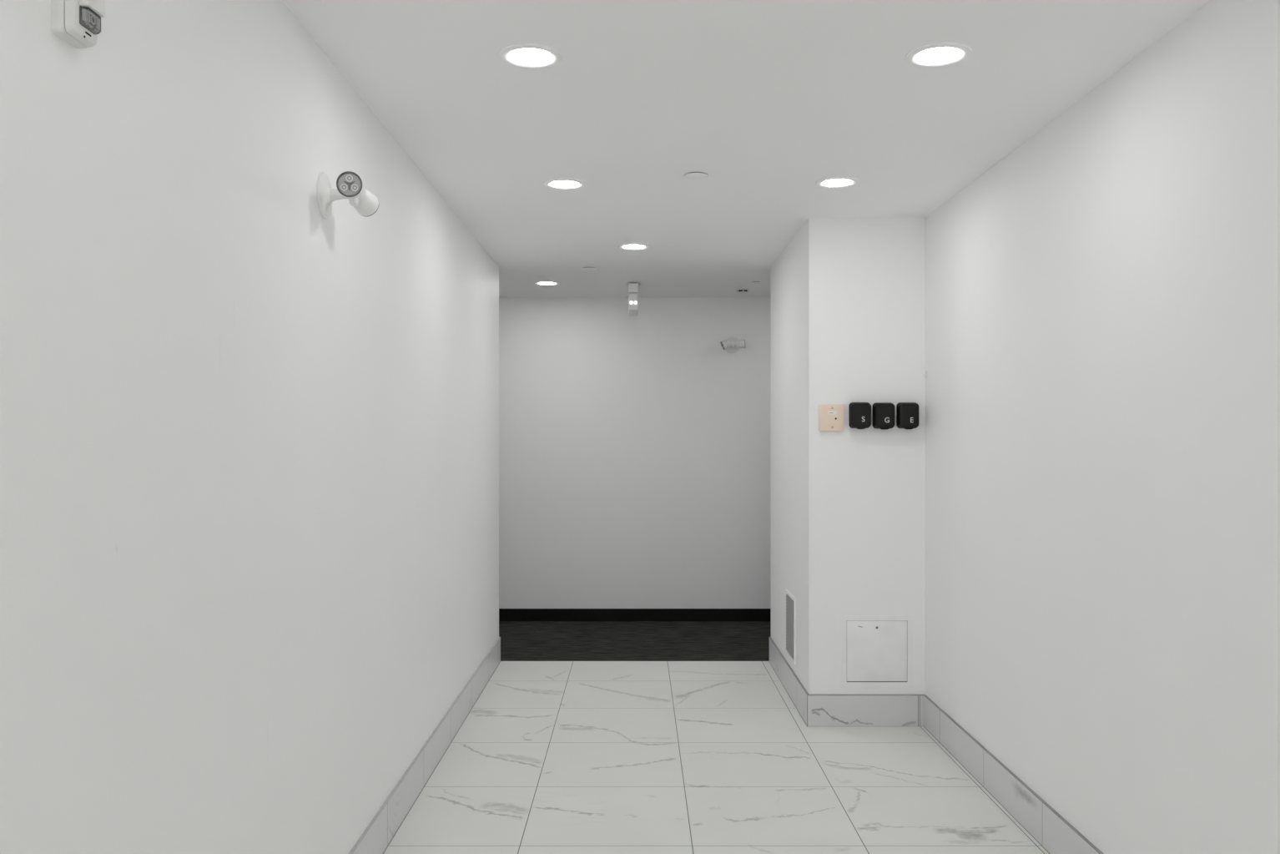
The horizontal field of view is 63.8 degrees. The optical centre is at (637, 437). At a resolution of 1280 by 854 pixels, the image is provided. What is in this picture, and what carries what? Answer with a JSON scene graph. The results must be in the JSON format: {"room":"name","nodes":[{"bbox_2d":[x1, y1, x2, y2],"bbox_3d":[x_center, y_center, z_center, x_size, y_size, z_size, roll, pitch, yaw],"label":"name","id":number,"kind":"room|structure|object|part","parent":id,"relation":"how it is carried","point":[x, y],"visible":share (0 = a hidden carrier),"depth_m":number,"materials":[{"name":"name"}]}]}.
{"room":"building corridor","nodes":[
{"label":"building corridor","id":0,"kind":"room"},
{"bbox_2d":[0,0,498,853],"bbox_3d":[-0.961,0.171,1.690,0.150,2.520,9.780,0,0,0],"label":"wall","id":1,"kind":"structure","parent":0,"point":[249,435],"depth_m":2.19,"materials":[{"name":"paint"}]},
{"bbox_2d":[50,0,104,48],"bbox_3d":[-0.861,-0.683,1.591,0.050,0.140,0.076,0,0,0],"label":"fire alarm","id":2,"kind":"object","parent":1,"relation":"attached to","point":[78,22],"visible":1,"depth_m":1.57,"materials":[{"name":"white plastic"}]},
{"bbox_2d":[79,0,104,17],"bbox_3d":[-0.844,-0.687,1.591,0.016,0.057,0.048,0,0,0],"label":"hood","id":3,"kind":"object","parent":2,"relation":"attached to","point":[92,8],"depth_m":1.58,"materials":[{"name":"white plastic"}]},
{"bbox_2d":[316,171,378,218],"bbox_3d":[-0.817,-0.682,2.900,0.137,0.128,0.194,0,0,0],"label":"emergency light","id":4,"kind":"object","parent":1,"relation":"attached to","point":[349,183],"visible":1,"depth_m":2.88,"materials":[{"name":"white plastic"}]},
{"bbox_3d":[-0.875,-0.682,2.900,0.022,0.128,0.128,0,0,0],"label":"mounting plate","id":5,"kind":"part","parent":4,"relation":"part of","materials":[{"name":"white plastic"}]},
{"bbox_3d":[-0.842,-0.682,2.900,0.072,0.046,0.046,0,0,0],"label":"arm","id":6,"kind":"part","parent":4,"relation":"part of","materials":[{"name":"white plastic"}]},
{"bbox_2d":[348,636,500,853],"bbox_3d":[-0.881,1.353,1.690,0.010,0.156,9.780,0,0,0],"label":"baseboard","id":7,"kind":"structure","parent":1,"relation":"attached to","point":[377,835],"depth_m":4.19,"materials":[{"name":"stone"}]},
{"bbox_2d":[498,297,771,608],"bbox_3d":[0.200,0.171,8.085,9.600,2.520,0.150,0,0,0],"label":"wall","id":8,"kind":"structure","parent":0,"point":[635,451],"depth_m":8.01,"materials":[{"name":"paint"}]},
{"bbox_2d":[498,608,771,620],"bbox_3d":[0.200,1.382,8.007,9.600,0.098,0.006,0,0,0],"label":"baseboard","id":9,"kind":"structure","parent":8,"relation":"attached to","point":[505,614],"depth_m":8.01,"materials":[{"name":"black plastic"}]},
{"bbox_2d":[720,337,745,352],"bbox_3d":[0.735,-0.719,7.948,0.190,0.128,0.124,0,0,0],"label":"emergency light","id":10,"kind":"object","parent":8,"relation":"attached to","point":[732,345],"visible":1,"depth_m":7.91,"materials":[{"name":"white plastic"}]},
{"bbox_3d":[0.738,-0.719,7.999,0.128,0.128,0.022,0,0,0],"label":"mounting plate","id":11,"kind":"part","parent":10,"relation":"part of","materials":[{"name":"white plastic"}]},
{"bbox_2d":[498,620,771,660],"bbox_3d":[0.200,1.481,7.370,9.900,0.100,1.580,0,0,0],"label":"floor","id":12,"kind":"structure","parent":0,"point":[520,640],"depth_m":7.27,"materials":[{"name":"black carpet"}]},
{"bbox_2d":[382,660,1049,853],"bbox_3d":[0.272,1.481,1.615,2.615,0.100,9.930,0,0,0],"label":"floor","id":13,"kind":"structure","parent":0,"point":[550,757],"depth_m":4.34,"materials":[{"name":"stone"}]},
{"bbox_2d":[282,0,1210,297],"bbox_3d":[0.200,-1.149,2.405,9.900,0.120,11.510,0,0,0],"label":"ceiling","id":14,"kind":"structure","parent":0,"point":[768,100],"depth_m":3.39,"materials":[{"name":"paint"}]},
{"bbox_2d":[498,43,563,69],"bbox_3d":[-0.305,-1.086,2.936,0.184,0.006,0.184,0,0,0],"label":"recessed light","id":15,"kind":"object","parent":14,"relation":"in","point":[523,55],"visible":1,"depth_m":2.93,"materials":[{"name":"white plastic"}]},
{"bbox_2d":[508,48,552,64],"bbox_3d":[-0.305,-1.086,2.936,0.122,0.004,0.122,0,0,23],"label":"diffuser","id":16,"kind":"object","parent":15,"relation":"attached to","point":[516,56],"depth_m":2.93,"materials":[{"name":"white plastic"}]},
{"bbox_2d":[534,281,559,285],"bbox_3d":[-0.640,-1.086,7.250,0.184,0.006,0.184,0,0,0],"label":"recessed light","id":17,"kind":"object","parent":14,"relation":"in","point":[541,283],"visible":1,"depth_m":7.24,"materials":[{"name":"white plastic"}]},
{"bbox_2d":[538,282,555,284],"bbox_3d":[-0.640,-1.086,7.250,0.122,0.004,0.122,0,0,-23],"label":"diffuser","id":18,"kind":"object","parent":17,"relation":"attached to","point":[539,283],"depth_m":7.25,"materials":[{"name":"white plastic"}]},
{"bbox_2d":[543,178,586,189],"bbox_3d":[-0.312,-1.086,4.414,0.184,0.006,0.184,0,0,0],"label":"recessed light","id":19,"kind":"object","parent":14,"relation":"in","point":[556,183],"visible":1,"depth_m":4.40,"materials":[{"name":"white plastic"}]},
{"bbox_2d":[550,181,579,187],"bbox_3d":[-0.312,-1.086,4.414,0.122,0.004,0.122,0,0,-23],"label":"diffuser","id":20,"kind":"object","parent":19,"relation":"attached to","point":[553,183],"depth_m":4.41,"materials":[{"name":"white plastic"}]},
{"bbox_2d":[581,267,597,270],"bbox_3d":[-0.310,-1.085,6.620,0.104,0.008,0.104,0,0,0],"label":"sprinkler cover","id":21,"kind":"object","parent":14,"relation":"attached to","point":[584,268],"visible":1,"depth_m":6.61,"materials":[{"name":"white metal"}]},
{"bbox_2d":[625,282,640,315],"bbox_3d":[-0.029,-0.986,7.317,0.110,0.206,0.325,0,0,0],"label":"exit sign","id":22,"kind":"object","parent":14,"relation":"hanging from","point":[632,287],"visible":1,"depth_m":7.16,"materials":[{"name":"white plastic"}]},
{"bbox_3d":[-0.029,-0.945,7.320,0.068,0.124,0.316,0,0,0],"label":"sign panel","id":23,"kind":"part","parent":22,"relation":"part of","materials":[{"name":"white plastic"}]},
{"bbox_2d":[618,242,650,250],"bbox_3d":[-0.020,-1.086,5.860,0.184,0.006,0.184,0,0,0],"label":"recessed light","id":24,"kind":"object","parent":14,"relation":"in","point":[633,246],"visible":1,"depth_m":5.85,"materials":[{"name":"white plastic"}]},
{"bbox_2d":[623,244,645,248],"bbox_3d":[-0.020,-1.086,5.860,0.122,0.004,0.122,0,0,23],"label":"diffuser","id":25,"kind":"object","parent":24,"relation":"attached to","point":[625,246],"depth_m":5.85,"materials":[{"name":"white plastic"}]},
{"bbox_2d":[684,171,707,179],"bbox_3d":[0.242,-1.085,4.260,0.096,0.008,0.096,0,0,0],"label":"sprinkler cover","id":26,"kind":"object","parent":14,"relation":"attached to","point":[695,175],"visible":1,"depth_m":4.25,"materials":[{"name":"white metal"}]},
{"bbox_2d":[735,287,749,293],"bbox_3d":[0.772,-1.071,7.550,0.096,0.035,0.096,0,0,0],"label":"smoke detector","id":27,"kind":"object","parent":14,"relation":"attached to","point":[740,290],"visible":1,"depth_m":7.51,"materials":[{"name":"white plastic"}]},
{"bbox_2d":[815,176,859,188],"bbox_3d":[0.852,-1.086,4.386,0.184,0.006,0.184,0,0,0],"label":"recessed light","id":28,"kind":"object","parent":14,"relation":"in","point":[831,182],"visible":1,"depth_m":4.38,"materials":[{"name":"white plastic"}]},
{"bbox_2d":[822,179,851,186],"bbox_3d":[0.852,-1.086,4.386,0.122,0.004,0.122,0,0,-23],"label":"diffuser","id":29,"kind":"object","parent":28,"relation":"attached to","point":[825,182],"depth_m":4.39,"materials":[{"name":"white plastic"}]},
{"bbox_2d":[905,42,972,67],"bbox_3d":[0.857,-1.086,2.927,0.184,0.006,0.184,0,0,0],"label":"recessed light","id":30,"kind":"object","parent":14,"relation":"in","point":[939,54],"visible":1,"depth_m":2.92,"materials":[{"name":"white plastic"}]},
{"bbox_2d":[916,47,960,63],"bbox_3d":[0.857,-1.086,2.927,0.122,0.004,0.122,0,0,-23],"label":"diffuser","id":31,"kind":"object","parent":30,"relation":"attached to","point":[924,55],"depth_m":2.92,"materials":[{"name":"white plastic"}]},
{"bbox_2d":[771,217,925,694],"bbox_3d":[1.216,0.171,5.843,0.727,2.520,1.474,0,0,0],"label":"wall column","id":32,"kind":"structure","parent":0,"point":[848,294],"depth_m":5.11,"materials":[{"name":"paint"}]},
{"bbox_2d":[769,636,808,724],"bbox_3d":[0.847,1.353,5.843,0.010,0.156,1.474,0,0,0],"label":"baseboard","id":33,"kind":"structure","parent":32,"relation":"attached to","point":[794,687],"depth_m":5.71,"materials":[{"name":"stone"}]},
{"bbox_2d":[785,589,795,664],"bbox_3d":[0.849,1.047,5.712,0.007,0.358,0.330,0,0,0],"label":"wall grille","id":34,"kind":"object","parent":32,"relation":"attached to","point":[789,598],"visible":1,"depth_m":5.70,"materials":[{"name":"grey metal"}]},
{"bbox_2d":[806,695,807,725],"bbox_3d":[0.843,1.355,5.096,0.003,0.152,0.002,0,0,0],"label":"trim","id":35,"kind":"structure","parent":32,"relation":"attached to","point":[807,695],"depth_m":5.10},
{"bbox_2d":[819,403,843,430],"bbox_3d":[0.961,-0.098,5.094,0.121,0.132,0.023,0,0,0],"label":"switch plate","id":36,"kind":"object","parent":32,"relation":"attached to","point":[831,415],"visible":1,"depth_m":5.08,"materials":[{"name":"beige plastic"}]},
{"bbox_2d":[848,402,871,428],"bbox_3d":[1.100,-0.107,5.074,0.105,0.133,0.064,0,0,0],"label":"box","id":37,"kind":"object","parent":32,"relation":"attached to","point":[859,413],"visible":1,"depth_m":5.04,"materials":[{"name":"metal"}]},
{"bbox_2d":[806,694,923,725],"bbox_3d":[1.135,1.353,5.101,0.587,0.156,0.010,0,0,0],"label":"baseboard","id":38,"kind":"structure","parent":32,"relation":"attached to","point":[823,709],"depth_m":5.10,"materials":[{"name":"stone"}]},
{"bbox_2d":[841,615,912,687],"bbox_3d":[1.190,1.065,5.103,0.354,0.360,0.006,0,0,0],"label":"access panel","id":39,"kind":"object","parent":32,"relation":"attached to","point":[877,651],"visible":1,"depth_m":5.10,"materials":[{"name":"white paint"}]},
{"bbox_2d":[872,402,894,429],"bbox_3d":[1.216,-0.105,5.074,0.105,0.133,0.064,0,0,0],"label":"box","id":40,"kind":"object","parent":32,"relation":"attached to","point":[883,412],"visible":1,"depth_m":5.04,"materials":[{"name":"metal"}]},
{"bbox_2d":[896,402,919,428],"bbox_3d":[1.335,-0.106,5.074,0.105,0.133,0.064,0,0,0],"label":"box","id":41,"kind":"object","parent":32,"relation":"attached to","point":[907,413],"visible":1,"depth_m":5.04,"materials":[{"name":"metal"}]},
{"bbox_2d":[925,0,1279,853],"bbox_3d":[1.504,0.171,0.953,0.150,2.520,8.306,0,0,0],"label":"wall","id":42,"kind":"structure","parent":0,"point":[1102,300],"depth_m":3.01,"materials":[{"name":"paint"}]},
{"bbox_2d":[919,695,920,725],"bbox_3d":[1.400,1.355,5.096,0.002,0.152,0.001,0,0,0],"label":"trim","id":43,"kind":"structure","parent":42,"relation":"attached to","point":[919,695],"depth_m":5.10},
{"bbox_2d":[923,694,1103,853],"bbox_3d":[1.424,1.353,0.948,0.010,0.156,8.296,0,0,0],"label":"baseboard","id":44,"kind":"structure","parent":42,"relation":"attached to","point":[1046,825],"depth_m":3.94,"materials":[{"name":"stone"}]}
]}

